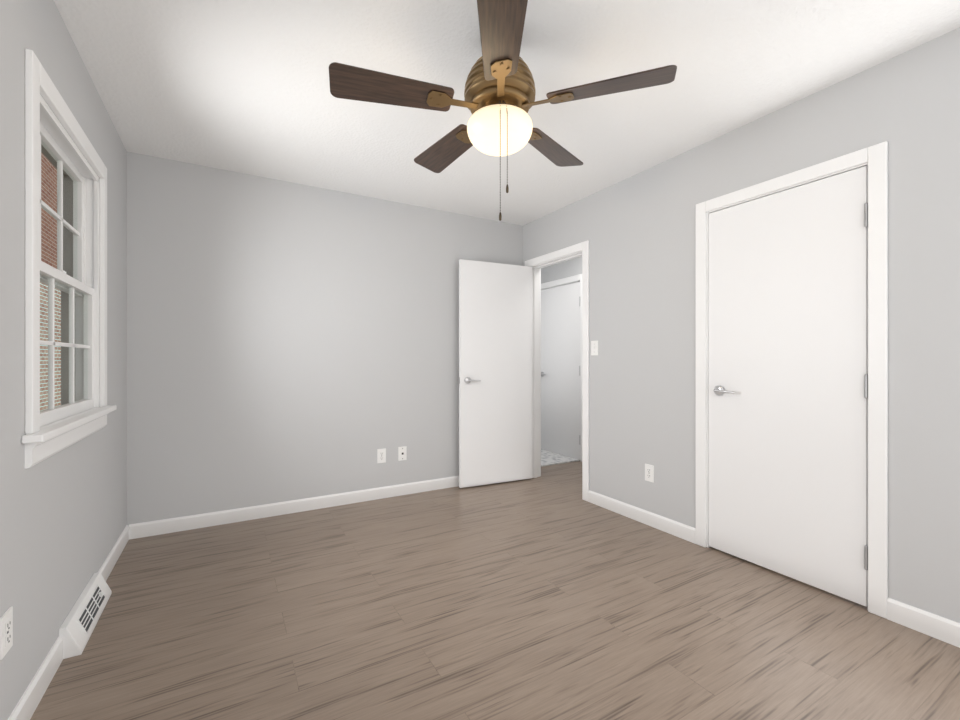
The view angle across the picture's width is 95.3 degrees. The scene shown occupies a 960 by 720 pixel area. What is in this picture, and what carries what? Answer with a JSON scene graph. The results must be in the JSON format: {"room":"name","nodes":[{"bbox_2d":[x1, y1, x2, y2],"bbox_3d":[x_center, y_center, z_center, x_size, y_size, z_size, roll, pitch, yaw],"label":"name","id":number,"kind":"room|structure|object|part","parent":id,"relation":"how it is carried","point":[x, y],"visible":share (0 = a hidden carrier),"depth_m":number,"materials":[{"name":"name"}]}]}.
{"room":"empty bedroom","nodes":[
{"label":"empty bedroom","id":0,"kind":"room"},
{"bbox_2d":[0,0,126,719],"bbox_3d":[-1.281,-0.092,0.969,0.140,2.465,4.340,0,0,-30],"label":"wall","id":1,"kind":"structure","parent":0,"point":[63,518],"depth_m":1.54,"materials":[{"name":"grey paint"}]},
{"bbox_2d":[0,606,12,659],"bbox_3d":[-1.363,0.785,1.260,0.009,0.116,0.072,0,0,-30],"label":"electrical outlet","id":2,"kind":"object","parent":1,"relation":"attached to","point":[6,631],"visible":1,"depth_m":1.25,"materials":[{"name":"white plastic"}]},
{"bbox_2d":[8,636,62,719],"bbox_3d":[-0.891,1.094,0.447,0.013,0.092,2.805,0,0,-30],"label":"baseboard","id":3,"kind":"structure","parent":1,"relation":"attached to","point":[30,700],"depth_m":1.46,"materials":[{"name":"white wood"}]},
{"bbox_2d":[25,49,107,467],"bbox_3d":[-1.750,-0.322,1.776,0.196,1.329,0.994,0,0,-30],"label":"window","id":4,"kind":"structure","parent":1,"relation":"in","point":[62,288],"depth_m":1.88,"materials":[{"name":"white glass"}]},
{"bbox_3d":[-1.749,-0.607,1.777,0.003,0.513,0.772,0,0,-30],"label":"glass","id":5,"kind":"part","parent":4,"relation":"part of","materials":[{"name":"clear glass"}]},
{"bbox_3d":[-1.749,-0.602,1.777,0.034,0.588,0.840,0,0,-30],"label":"window sash upper","id":6,"kind":"part","parent":4,"relation":"part of","materials":[{"name":"white wood"}]},
{"bbox_3d":[-1.716,-0.063,1.796,0.003,0.513,0.772,0,0,-30],"label":"glass","id":7,"kind":"part","parent":4,"relation":"part of","materials":[{"name":"clear glass"}]},
{"bbox_3d":[-1.716,-0.059,1.796,0.034,0.588,0.840,0,0,-30],"label":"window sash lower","id":8,"kind":"part","parent":4,"relation":"part of","materials":[{"name":"white wood"}]},
{"bbox_2d":[21,405,116,443],"bbox_3d":[-1.672,0.248,1.821,0.068,0.026,1.054,0,0,-30],"label":"window sill","id":9,"kind":"structure","parent":1,"relation":"attached to","point":[50,431],"depth_m":1.62,"materials":[{"name":"white wood"}]},
{"bbox_2d":[59,572,111,658],"bbox_3d":[-1.697,1.081,1.895,0.066,0.118,0.510,0,0,-30],"label":"air vent","id":10,"kind":"object","parent":1,"relation":"in","point":[77,627],"visible":0.94,"depth_m":1.82,"materials":[{"name":"white metal"}]},
{"bbox_2d":[78,585,104,632],"bbox_3d":[-1.686,1.078,1.902,0.026,0.059,0.310,0,0,-30],"label":"grille","id":11,"kind":"object","parent":10,"relation":"attached to","point":[90,610],"depth_m":1.89,"materials":[{"name":"grey metal"}]},
{"bbox_2d":[98,525,128,580],"bbox_3d":[-2.044,1.094,2.443,0.013,0.092,0.785,0,0,-30],"label":"baseboard","id":12,"kind":"structure","parent":1,"relation":"attached to","point":[108,564],"depth_m":2.44,"materials":[{"name":"white wood"}]},
{"bbox_2d":[127,152,522,524],"bbox_3d":[-0.942,-0.092,3.602,3.080,2.465,0.120,0,0,-30],"label":"wall","id":13,"kind":"structure","parent":0,"point":[288,341],"depth_m":3.23,"materials":[{"name":"grey paint"}]},
{"bbox_2d":[129,476,458,539],"bbox_3d":[-0.909,1.094,3.544,3.054,0.092,0.013,0,0,-30],"label":"baseboard","id":14,"kind":"structure","parent":13,"relation":"attached to","point":[160,527],"depth_m":3.21,"materials":[{"name":"white wood"}]},
{"bbox_2d":[377,448,385,462],"bbox_3d":[-0.810,0.790,3.603,0.072,0.116,0.009,0,0,-30],"label":"electrical outlet","id":15,"kind":"object","parent":13,"relation":"attached to","point":[381,455],"visible":1,"depth_m":3.60,"materials":[{"name":"white plastic"}]},
{"bbox_2d":[398,446,406,460],"bbox_3d":[-0.654,0.790,3.694,0.072,0.116,0.008,0,0,-30],"label":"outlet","id":16,"kind":"object","parent":13,"relation":"attached to","point":[402,453],"visible":1,"depth_m":3.69,"materials":[{"name":"white plastic"}]},
{"bbox_2d":[30,451,959,719],"bbox_3d":[0.120,1.190,2.662,4.260,0.100,5.870,0,0,-30],"label":"floor","id":17,"kind":"structure","parent":0,"point":[550,593],"depth_m":1.85,"materials":[{"name":"wood"}]},
{"bbox_2d":[54,0,959,225],"bbox_3d":[0.120,-1.375,2.662,4.260,0.100,5.870,0,0,-30],"label":"ceiling","id":18,"kind":"structure","parent":0,"point":[240,86],"depth_m":2.03,"materials":[{"name":"white paint"}]},
{"bbox_2d":[329,0,676,220],"bbox_3d":[0.054,-0.924,1.815,1.285,0.801,1.254,0,0,-30],"label":"ceiling fan","id":19,"kind":"object","parent":18,"relation":"hanging from","point":[499,102],"visible":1,"depth_m":1.68,"materials":[{"name":"brown wood"}]},
{"bbox_3d":[-0.332,-1.028,1.669,0.460,0.038,0.155,0,0,-16],"label":"blade","id":20,"kind":"part","parent":19,"relation":"part of","materials":[{"name":"brown wood"}]},
{"bbox_3d":[-0.162,-1.028,2.145,0.155,0.038,0.460,0,0,-34],"label":"blade","id":21,"kind":"part","parent":19,"relation":"part of","materials":[{"name":"brown wood"}]},
{"bbox_3d":[0.081,-1.131,1.790,0.291,0.171,0.291,0,0,-30],"label":"motor","id":22,"kind":"part","parent":19,"relation":"part of","materials":[{"name":"gold metal"}]},
{"bbox_3d":[0.081,-0.928,1.790,0.268,0.144,0.268,0,0,-30],"label":"globe","id":23,"kind":"part","parent":19,"relation":"part of","materials":[{"name":"beige glass"}]},
{"bbox_3d":[0.069,-1.028,1.360,0.155,0.038,0.460,0,0,2],"label":"blade","id":24,"kind":"part","parent":19,"relation":"part of","materials":[{"name":"brown wood"}]},
{"bbox_3d":[0.343,-1.028,2.131,0.155,0.038,0.460,0,0,38],"label":"blade","id":25,"kind":"part","parent":19,"relation":"part of","materials":[{"name":"brown wood"}]},
{"bbox_3d":[0.486,-1.028,1.646,0.460,0.038,0.155,0,0,20],"label":"blade","id":26,"kind":"part","parent":19,"relation":"part of","materials":[{"name":"brown wood"}]},
{"bbox_2d":[541,449,579,466],"bbox_3d":[0.443,1.134,5.322,0.800,0.012,1.345,0,0,-30],"label":"floor","id":27,"kind":"structure","parent":0,"point":[548,458],"depth_m":4.96,"materials":[{"name":"white tile"}]},
{"bbox_2d":[541,257,581,283],"bbox_3d":[1.408,-0.092,4.571,0.120,2.465,3.850,0,0,-30],"label":"wall","id":28,"kind":"structure","parent":0,"point":[566,269],"depth_m":5.19,"materials":[{"name":"grey paint"}]},
{"bbox_2d":[541,282,579,459],"bbox_3d":[0.959,0.120,5.266,0.035,2.016,0.758,0,0,-30],"label":"hall door","id":29,"kind":"structure","parent":28,"relation":"in","point":[560,369],"depth_m":5.21,"materials":[{"name":"white wood"}]},
{"bbox_2d":[541,274,581,461],"bbox_3d":[0.989,0.088,5.282,0.136,2.104,0.908,0,0,-30],"label":"door frame","id":30,"kind":"structure","parent":28,"relation":"attached to","point":[562,281],"depth_m":4.91,"materials":[{"name":"white wood"}]},
{"bbox_2d":[523,27,959,622],"bbox_3d":[1.146,-0.092,3.185,0.120,2.465,5.750,0,0,-30],"label":"wall","id":31,"kind":"structure","parent":0,"point":[637,231],"depth_m":2.17,"materials":[{"name":"grey paint"}]},
{"bbox_2d":[459,259,531,487],"bbox_3d":[0.153,0.120,4.023,0.740,2.016,0.035,0,0,-26],"label":"bedroom door","id":32,"kind":"structure","parent":31,"relation":"in","point":[495,358],"depth_m":3.99,"materials":[{"name":"white wood"}]},
{"bbox_2d":[464,377,480,383],"bbox_3d":[-0.081,0.180,3.912,0.142,0.062,0.140,0,0,-26],"label":"door handle","id":33,"kind":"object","parent":32,"relation":"attached to","point":[467,380],"depth_m":3.86,"materials":[{"name":"grey metal"}]},
{"bbox_2d":[525,240,588,500],"bbox_3d":[0.716,0.088,3.929,0.152,2.104,0.868,0,0,-30],"label":"door frame","id":34,"kind":"structure","parent":31,"relation":"attached to","point":[583,247],"depth_m":3.59,"materials":[{"name":"white wood"}]},
{"bbox_3d":[0.775,0.088,3.963,0.016,2.104,0.868,0,0,-30],"label":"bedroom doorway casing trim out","id":35,"kind":"part","parent":34,"relation":"part of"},
{"bbox_2d":[591,341,597,354],"bbox_3d":[0.904,-0.095,3.466,0.018,0.116,0.072,0,0,-30],"label":"light switch","id":36,"kind":"object","parent":31,"relation":"attached to","point":[594,347],"visible":1,"depth_m":3.47,"materials":[{"name":"white plastic"}]},
{"bbox_2d":[588,490,695,543],"bbox_3d":[1.109,1.094,3.117,0.013,0.092,0.932,0,0,-30],"label":"baseboard","id":37,"kind":"structure","parent":31,"relation":"attached to","point":[674,528],"depth_m":3.04,"materials":[{"name":"white wood"}]},
{"bbox_2d":[645,464,653,482],"bbox_3d":[1.168,0.780,3.018,0.009,0.116,0.072,0,0,-30],"label":"electrical outlet","id":38,"kind":"object","parent":31,"relation":"attached to","point":[649,473],"visible":1,"depth_m":3.01,"materials":[{"name":"white plastic"}]},
{"bbox_2d":[709,166,867,606],"bbox_3d":[1.590,0.120,2.334,0.035,2.016,0.758,0,0,-30],"label":"closet door","id":39,"kind":"structure","parent":31,"relation":"in","point":[788,366],"depth_m":2.25,"materials":[{"name":"white wood"}]},
{"bbox_2d":[713,385,734,395],"bbox_3d":[1.456,0.180,2.566,0.139,0.062,0.143,0,0,-30],"label":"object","id":40,"kind":"structure","parent":39,"relation":"attached to","point":[719,390],"depth_m":2.57,"materials":[{"name":"grey metal"}]},
{"bbox_2d":[696,141,887,618],"bbox_3d":[1.626,0.115,2.353,0.120,2.050,0.800,0,0,-30],"label":"door frame","id":41,"kind":"structure","parent":31,"relation":"attached to","point":[807,182],"depth_m":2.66,"materials":[{"name":"white wood"}]},
{"bbox_2d":[887,598,959,647],"bbox_3d":[2.131,1.094,1.346,0.013,0.092,1.341,0,0,-30],"label":"baseboard","id":42,"kind":"structure","parent":31,"relation":"attached to","point":[946,630],"depth_m":1.82,"materials":[{"name":"white wood"}]},
{"bbox_3d":[-15.747,1.690,-3.976,29.860,0.100,50.000,0,0,-30],"label":"ground","id":43,"kind":"structure","parent":0,"visible":0},
{"bbox_2d":[40,152,60,410],"bbox_3d":[-17.827,-3.110,24.268,0.300,9.500,59.000,0,0,-30],"label":"brick","id":44,"kind":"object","parent":43,"relation":"on","point":[47,227],"depth_m":8.85,"materials":[{"name":"red brick"}]}
]}

